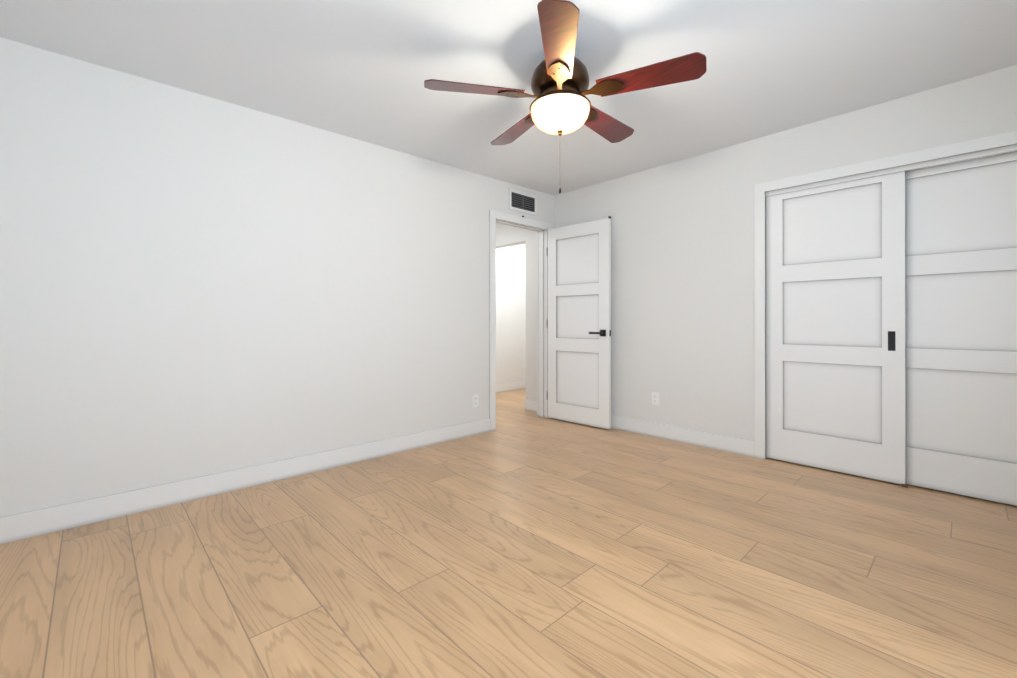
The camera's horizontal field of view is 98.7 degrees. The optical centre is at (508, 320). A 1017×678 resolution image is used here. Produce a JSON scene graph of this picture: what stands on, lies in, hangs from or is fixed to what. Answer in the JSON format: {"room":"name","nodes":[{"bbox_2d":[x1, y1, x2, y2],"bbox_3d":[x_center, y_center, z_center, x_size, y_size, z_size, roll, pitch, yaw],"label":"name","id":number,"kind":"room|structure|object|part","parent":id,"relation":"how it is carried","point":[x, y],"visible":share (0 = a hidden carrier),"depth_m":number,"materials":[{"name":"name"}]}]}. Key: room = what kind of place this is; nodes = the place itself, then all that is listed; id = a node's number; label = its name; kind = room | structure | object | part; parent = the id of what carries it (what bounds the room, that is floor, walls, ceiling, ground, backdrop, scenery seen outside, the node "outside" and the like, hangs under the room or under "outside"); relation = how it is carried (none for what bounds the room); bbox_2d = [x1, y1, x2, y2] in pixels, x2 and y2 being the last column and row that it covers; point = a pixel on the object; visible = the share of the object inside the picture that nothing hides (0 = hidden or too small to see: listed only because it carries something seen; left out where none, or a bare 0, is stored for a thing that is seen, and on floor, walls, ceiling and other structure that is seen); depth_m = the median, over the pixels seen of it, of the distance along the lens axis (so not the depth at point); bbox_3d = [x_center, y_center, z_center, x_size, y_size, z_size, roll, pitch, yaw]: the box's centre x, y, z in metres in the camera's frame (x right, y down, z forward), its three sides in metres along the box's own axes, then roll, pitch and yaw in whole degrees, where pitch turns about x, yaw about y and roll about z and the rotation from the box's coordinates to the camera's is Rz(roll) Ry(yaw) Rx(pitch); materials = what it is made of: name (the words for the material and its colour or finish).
{"room":"empty bedroom","nodes":[
{"label":"empty bedroom","id":0,"kind":"room"},
{"bbox_2d":[0,37,554,516],"bbox_3d":[-1.128,-0.214,3.365,4.420,2.540,0.120,0,0,-44],"label":"wall","id":1,"kind":"structure","parent":0,"point":[192,285],"depth_m":2.63,"materials":[{"name":"paint"}]},
{"bbox_2d":[0,418,489,543],"bbox_3d":[-1.376,0.993,3.033,3.304,0.125,0.015,0,0,-44],"label":"baseboard","id":2,"kind":"structure","parent":1,"relation":"attached to","point":[27,524],"depth_m":2.61,"materials":[{"name":"white wood"}]},
{"bbox_2d":[472,394,477,407],"bbox_3d":[-0.307,0.747,4.059,0.070,0.114,0.008,0,0,-44],"label":"outlet","id":3,"kind":"object","parent":1,"relation":"attached to","point":[474,400],"visible":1,"depth_m":4.05,"materials":[{"name":"white plastic"}]},
{"bbox_2d":[489,210,550,430],"bbox_3d":[0.095,0.000,4.532,0.890,2.115,0.152,0,0,-44],"label":"door frame","id":4,"kind":"structure","parent":1,"relation":"attached to","point":[494,215],"depth_m":4.74,"materials":[{"name":"white wood"}]},
{"bbox_2d":[548,216,610,428],"bbox_3d":[0.708,0.022,4.469,0.764,2.046,0.153,0,0,44],"label":"door","id":5,"kind":"structure","parent":4,"relation":"attached to","point":[579,323],"depth_m":4.43,"materials":[{"name":"white wood"}]},
{"bbox_3d":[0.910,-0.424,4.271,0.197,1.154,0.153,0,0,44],"label":"handle","id":6,"kind":"part","parent":5,"relation":"part of","materials":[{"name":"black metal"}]},
{"bbox_2d":[509,188,536,216],"bbox_3d":[0.156,-1.188,4.491,0.400,0.259,0.024,0,0,-44],"label":"air vent","id":7,"kind":"object","parent":1,"relation":"in","point":[520,201],"visible":1,"depth_m":4.49,"materials":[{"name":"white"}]},
{"bbox_2d":[0,389,1016,677],"bbox_3d":[0.225,1.085,3.120,6.040,0.060,5.540,0,0,-44],"label":"floor","id":8,"kind":"structure","parent":0,"point":[520,541],"depth_m":1.81,"materials":[{"name":"brown wood"}]},
{"bbox_2d":[0,0,1016,195],"bbox_3d":[0.225,-1.460,3.123,6.040,0.286,5.540,0,0,-44],"label":"ceiling","id":9,"kind":"structure","parent":0,"point":[362,70],"depth_m":2.31,"materials":[{"name":"paint"}]},
{"bbox_2d":[424,0,706,192],"bbox_3d":[0.292,-1.021,2.297,1.294,0.730,1.334,0,0,-44],"label":"fan","id":10,"kind":"object","parent":9,"relation":"hanging from","point":[560,105],"visible":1,"depth_m":2.13,"materials":[{"name":"brown wood"}]},
{"bbox_2d":[496,243,525,383],"bbox_3d":[-1.175,-0.212,5.531,4.740,2.540,0.120,0,0,-44],"label":"wall","id":11,"kind":"structure","parent":0,"point":[510,313],"depth_m":6.61,"materials":[{"name":"paint"}]},
{"bbox_2d":[496,380,525,392],"bbox_3d":[-1.129,0.996,5.481,4.500,0.125,0.015,0,0,-44],"label":"baseboard","id":12,"kind":"structure","parent":11,"relation":"attached to","point":[504,387],"depth_m":6.58,"materials":[{"name":"white wood"}]},
{"bbox_2d":[496,65,1016,440],"bbox_3d":[1.323,-0.213,4.086,0.120,2.540,5.420,0,0,-44],"label":"wall","id":13,"kind":"structure","parent":0,"point":[683,288],"depth_m":3.65,"materials":[{"name":"paint"}]},
{"bbox_2d":[525,399,536,411],"bbox_3d":[0.310,0.995,5.046,0.015,0.125,0.330,0,0,-44],"label":"baseboard","id":14,"kind":"structure","parent":13,"relation":"attached to","point":[530,405],"depth_m":5.09,"materials":[{"name":"white wood"}]},
{"bbox_2d":[652,392,658,404],"bbox_3d":[1.337,0.711,3.977,0.008,0.114,0.070,0,0,-44],"label":"outlet","id":15,"kind":"object","parent":13,"relation":"attached to","point":[655,398],"visible":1,"depth_m":3.97,"materials":[{"name":"white plastic"}]},
{"bbox_2d":[611,415,754,456],"bbox_3d":[1.197,0.994,4.100,0.040,0.125,2.024,0,0,-44],"label":"baseboard","id":16,"kind":"structure","parent":13,"relation":"attached to","point":[731,444],"depth_m":3.75,"materials":[{"name":"white wood"}]},
{"bbox_2d":[765,197,766,457],"bbox_3d":[2.499,0.025,2.852,0.120,2.060,1.490,0,0,-44],"label":"door frame","id":17,"kind":"structure","parent":13,"relation":"in","point":[765,310],"depth_m":3.35,"materials":[{"name":"white wood"}]},
{"bbox_2d":[755,131,1016,505],"bbox_3d":[2.488,0.002,2.841,0.121,2.105,1.580,0,0,-44],"label":"closet","id":18,"kind":"object","parent":17,"relation":"in","point":[891,325],"depth_m":2.80,"materials":[{"name":"white wood"}]},
{"bbox_3d":[2.255,0.028,3.069,0.035,2.035,0.790,0,0,-44],"label":"door","id":19,"kind":"part","parent":18,"relation":"part of","materials":[{"name":"white wood"}]},
{"bbox_3d":[2.472,0.132,2.818,0.006,0.125,0.036,0,0,-44],"label":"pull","id":20,"kind":"part","parent":18,"relation":"part of","materials":[{"name":"black metal"}]},
{"bbox_3d":[2.734,0.027,2.625,0.035,2.035,0.790,0,0,-44],"label":"door","id":21,"kind":"part","parent":18,"relation":"part of","materials":[{"name":"white wood"}]}
]}

